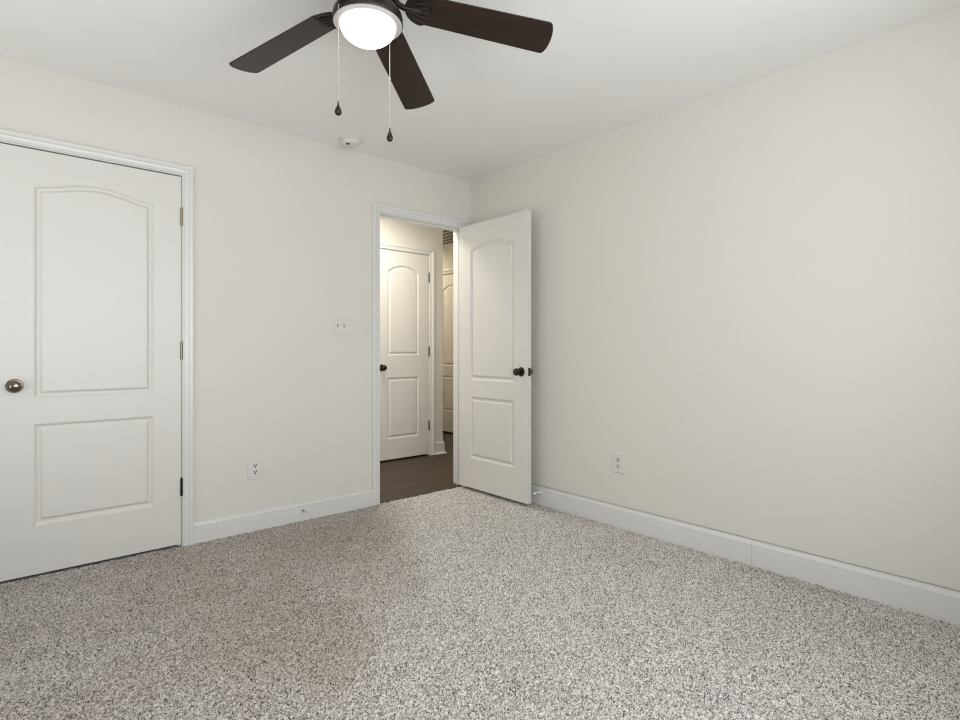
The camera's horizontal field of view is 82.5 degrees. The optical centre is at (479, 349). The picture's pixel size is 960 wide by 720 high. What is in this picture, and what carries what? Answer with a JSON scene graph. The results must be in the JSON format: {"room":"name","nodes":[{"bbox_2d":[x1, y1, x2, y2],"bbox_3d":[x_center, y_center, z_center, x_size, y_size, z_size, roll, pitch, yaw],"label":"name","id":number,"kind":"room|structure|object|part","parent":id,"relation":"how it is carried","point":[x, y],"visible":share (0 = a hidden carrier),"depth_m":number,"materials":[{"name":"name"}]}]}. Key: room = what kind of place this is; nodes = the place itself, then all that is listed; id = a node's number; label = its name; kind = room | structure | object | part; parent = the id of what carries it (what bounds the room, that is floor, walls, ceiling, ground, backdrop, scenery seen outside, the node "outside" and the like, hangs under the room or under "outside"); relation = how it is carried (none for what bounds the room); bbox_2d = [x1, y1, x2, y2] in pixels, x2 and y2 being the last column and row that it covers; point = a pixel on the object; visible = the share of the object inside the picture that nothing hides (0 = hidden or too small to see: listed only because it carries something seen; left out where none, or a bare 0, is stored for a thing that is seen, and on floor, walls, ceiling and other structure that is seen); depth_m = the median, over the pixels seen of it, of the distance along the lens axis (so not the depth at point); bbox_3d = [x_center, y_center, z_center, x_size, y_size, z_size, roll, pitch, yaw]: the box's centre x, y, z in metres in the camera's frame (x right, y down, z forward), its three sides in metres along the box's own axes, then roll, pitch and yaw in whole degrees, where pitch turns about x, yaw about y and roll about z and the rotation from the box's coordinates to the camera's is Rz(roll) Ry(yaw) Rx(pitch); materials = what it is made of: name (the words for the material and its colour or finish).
{"room":"empty bedroom","nodes":[
{"label":"empty bedroom","id":0,"kind":"room"},
{"bbox_2d":[0,57,470,520],"bbox_3d":[-1.525,-0.141,3.239,3.750,2.440,0.120,0,0,-41],"label":"wall","id":1,"kind":"structure","parent":0,"point":[283,221],"depth_m":3.35,"materials":[{"name":"paint"}]},
{"bbox_2d":[0,143,182,581],"bbox_3d":[-1.938,0.058,2.781,0.773,2.039,0.098,0,0,-41],"label":"door","id":2,"kind":"structure","parent":1,"relation":"in","point":[91,345],"depth_m":2.76,"materials":[{"name":"paint"}]},
{"bbox_3d":[-2.167,0.170,2.547,0.053,0.053,0.050,0,0,-41],"label":"knob","id":3,"kind":"part","parent":2,"relation":"part of","materials":[{"name":"silver metal"}]},
{"bbox_2d":[0,128,193,545],"bbox_3d":[-1.983,0.037,2.826,0.886,2.124,0.138,0,0,-41],"label":"door frame","id":4,"kind":"structure","parent":1,"relation":"attached to","point":[9,137],"depth_m":3.04,"materials":[{"name":"paint"}]},
{"bbox_2d":[248,457,261,479],"bbox_3d":[-1.357,0.717,3.301,0.086,0.126,0.008,0,0,-41],"label":"wall outlet","id":5,"kind":"object","parent":1,"relation":"attached to","point":[254,464],"visible":1,"depth_m":3.30,"materials":[{"name":"white plastic"}]},
{"bbox_2d":[194,488,372,543],"bbox_3d":[-1.821,1.033,2.891,2.844,0.132,0.014,0,0,-41],"label":"baseboard","id":6,"kind":"structure","parent":1,"relation":"attached to","point":[205,530],"depth_m":3.38,"materials":[{"name":"paint"}]},
{"bbox_2d":[332,316,348,334],"bbox_3d":[-0.931,-0.164,3.669,0.124,0.124,0.016,0,0,-41],"label":"light switch","id":7,"kind":"object","parent":1,"relation":"attached to","point":[340,324],"visible":1,"depth_m":3.67,"materials":[{"name":"white plastic"}]},
{"bbox_2d":[372,202,469,505],"bbox_3d":[-0.463,0.034,4.169,0.884,2.130,0.157,0,0,-41],"label":"door frame","id":8,"kind":"structure","parent":1,"relation":"attached to","point":[379,211],"depth_m":3.92,"materials":[{"name":"paint"}]},
{"bbox_2d":[459,210,532,503],"bbox_3d":[0.094,0.049,4.064,0.162,2.030,0.769,0,0,-41],"label":"door","id":9,"kind":"structure","parent":1,"relation":"in","point":[495,371],"depth_m":4.02,"materials":[{"name":"paint"}]},
{"bbox_3d":[0.258,0.153,3.791,0.050,0.053,0.053,0,0,-41],"label":"knob","id":10,"kind":"part","parent":9,"relation":"part of","materials":[{"name":"brown metal"}]},
{"bbox_2d":[380,218,442,440],"bbox_3d":[-1.869,-0.131,6.047,1.830,2.460,2.400,0,0,-41],"label":"wall","id":11,"kind":"structure","parent":0,"point":[391,231],"depth_m":5.69,"materials":[{"name":"paint"}]},
{"bbox_2d":[380,249,429,460],"bbox_3d":[-0.746,0.049,5.418,0.621,2.036,0.098,0,0,-41],"label":"door","id":12,"kind":"structure","parent":11,"relation":"in","point":[404,277],"depth_m":5.43,"materials":[{"name":"paint"}]},
{"bbox_2d":[380,242,434,454],"bbox_3d":[-0.782,0.024,5.452,0.747,2.121,0.108,0,0,-41],"label":"door frame","id":13,"kind":"structure","parent":11,"relation":"attached to","point":[383,245],"depth_m":5.64,"materials":[{"name":"paint"}]},
{"bbox_2d":[435,440,446,454],"bbox_3d":[-1.187,1.017,6.592,0.145,0.135,2.380,0,0,-41],"label":"baseboard","id":14,"kind":"structure","parent":11,"relation":"attached to","point":[439,445],"depth_m":5.70,"materials":[{"name":"paint"}]},
{"bbox_2d":[443,244,452,432],"bbox_3d":[-0.125,-0.131,6.856,0.120,2.460,3.480,0,0,-41],"label":"wall","id":15,"kind":"structure","parent":0,"point":[448,249],"depth_m":7.10,"materials":[{"name":"paint"}]},
{"bbox_2d":[443,274,452,431],"bbox_3d":[-0.364,0.042,7.066,0.035,2.034,0.610,0,0,-41],"label":"door","id":16,"kind":"structure","parent":15,"relation":"in","point":[447,279],"depth_m":7.10,"materials":[{"name":"paint"}]},
{"bbox_2d":[443,268,452,274],"bbox_3d":[-0.351,0.020,7.077,0.108,2.129,0.744,0,0,-41],"label":"door frame","id":17,"kind":"structure","parent":15,"relation":"attached to","point":[447,271],"depth_m":7.08,"materials":[{"name":"paint"}]},
{"bbox_2d":[0,431,959,719],"bbox_3d":[-0.974,1.111,3.748,5.490,0.055,7.280,0,0,-41],"label":"floor","id":18,"kind":"structure","parent":0,"point":[464,602],"depth_m":2.12,"materials":[{"name":"carpet"}]},
{"bbox_2d":[0,0,959,245],"bbox_3d":[-0.934,-1.411,3.703,5.490,0.100,7.400,0,0,-41],"label":"ceiling","id":19,"kind":"structure","parent":0,"point":[606,66],"depth_m":2.57,"materials":[{"name":"paint"}]},
{"bbox_2d":[339,136,361,148],"bbox_3d":[-0.838,-1.340,3.548,0.148,0.043,0.148,0,0,-41],"label":"smoke detector","id":20,"kind":"object","parent":19,"relation":"attached to","point":[352,142],"visible":1,"depth_m":3.51,"materials":[{"name":"white plastic"}]},
{"bbox_2d":[229,0,552,141],"bbox_3d":[-0.419,-1.066,1.882,1.231,0.590,1.269,0,0,-41],"label":"ceiling fan","id":21,"kind":"object","parent":19,"relation":"hanging from","point":[377,25],"visible":1,"depth_m":1.98,"materials":[{"name":"brown wood"}]},
{"bbox_3d":[-0.752,-1.172,2.106,0.499,0.098,0.143,0,0,28],"label":"blade","id":22,"kind":"part","parent":21,"relation":"part of","materials":[{"name":"brown wood"}]},
{"bbox_3d":[-0.469,-0.986,1.818,0.013,0.329,0.008,0,0,-41],"label":"pull chain","id":23,"kind":"part","parent":21,"relation":"part of","materials":[{"name":"grey metal"}]},
{"bbox_3d":[-0.471,-0.802,1.817,0.023,0.047,0.023,0,0,-41],"label":"pull knob","id":24,"kind":"part","parent":21,"relation":"part of","materials":[{"name":"brown metal"}]},
{"bbox_3d":[-0.392,-1.104,1.915,0.197,0.068,0.197,0,0,-41],"label":"lamp shade","id":25,"kind":"part","parent":21,"relation":"part of","materials":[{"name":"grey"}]},
{"bbox_3d":[-0.336,-0.985,2.026,0.013,0.330,0.008,0,0,-41],"label":"pull chain","id":26,"kind":"part","parent":21,"relation":"part of","materials":[{"name":"grey metal"}]},
{"bbox_3d":[-0.334,-0.798,2.028,0.023,0.053,0.023,0,0,-41],"label":"pull knob","id":27,"kind":"part","parent":21,"relation":"part of","materials":[{"name":"brown metal"}]},
{"bbox_3d":[-0.321,-1.172,2.317,0.143,0.098,0.499,0,0,10],"label":"blade","id":28,"kind":"part","parent":21,"relation":"part of","materials":[{"name":"brown wood"}]},
{"bbox_3d":[0.012,-1.172,1.971,0.499,0.098,0.143,0,0,-8],"label":"blade","id":29,"kind":"part","parent":21,"relation":"part of","materials":[{"name":"brown wood"}]},
{"bbox_2d":[443,229,452,245],"bbox_3d":[-0.484,-1.357,6.662,0.605,0.008,1.200,0,0,-41],"label":"ceiling vent","id":30,"kind":"object","parent":19,"relation":"in","point":[447,234],"visible":0.02,"depth_m":6.62,"materials":[{"name":"metal"}]},
{"bbox_2d":[471,7,959,590],"bbox_3d":[1.143,-0.141,3.129,0.120,2.440,3.800,0,0,-41],"label":"wall","id":31,"kind":"structure","parent":0,"point":[747,294],"depth_m":2.69,"materials":[{"name":"paint"}]},
{"bbox_2d":[612,452,624,473],"bbox_3d":[0.851,0.695,3.366,0.008,0.126,0.086,0,0,-41],"label":"wall outlet","id":32,"kind":"object","parent":31,"relation":"attached to","point":[618,459],"visible":1,"depth_m":3.36,"materials":[{"name":"white plastic"}]},
{"bbox_2d":[531,483,959,625],"bbox_3d":[1.093,1.027,3.085,0.014,0.144,3.560,0,0,-41],"label":"baseboard","id":33,"kind":"structure","parent":31,"relation":"attached to","point":[937,602],"depth_m":2.67,"materials":[{"name":"paint"}]}
]}

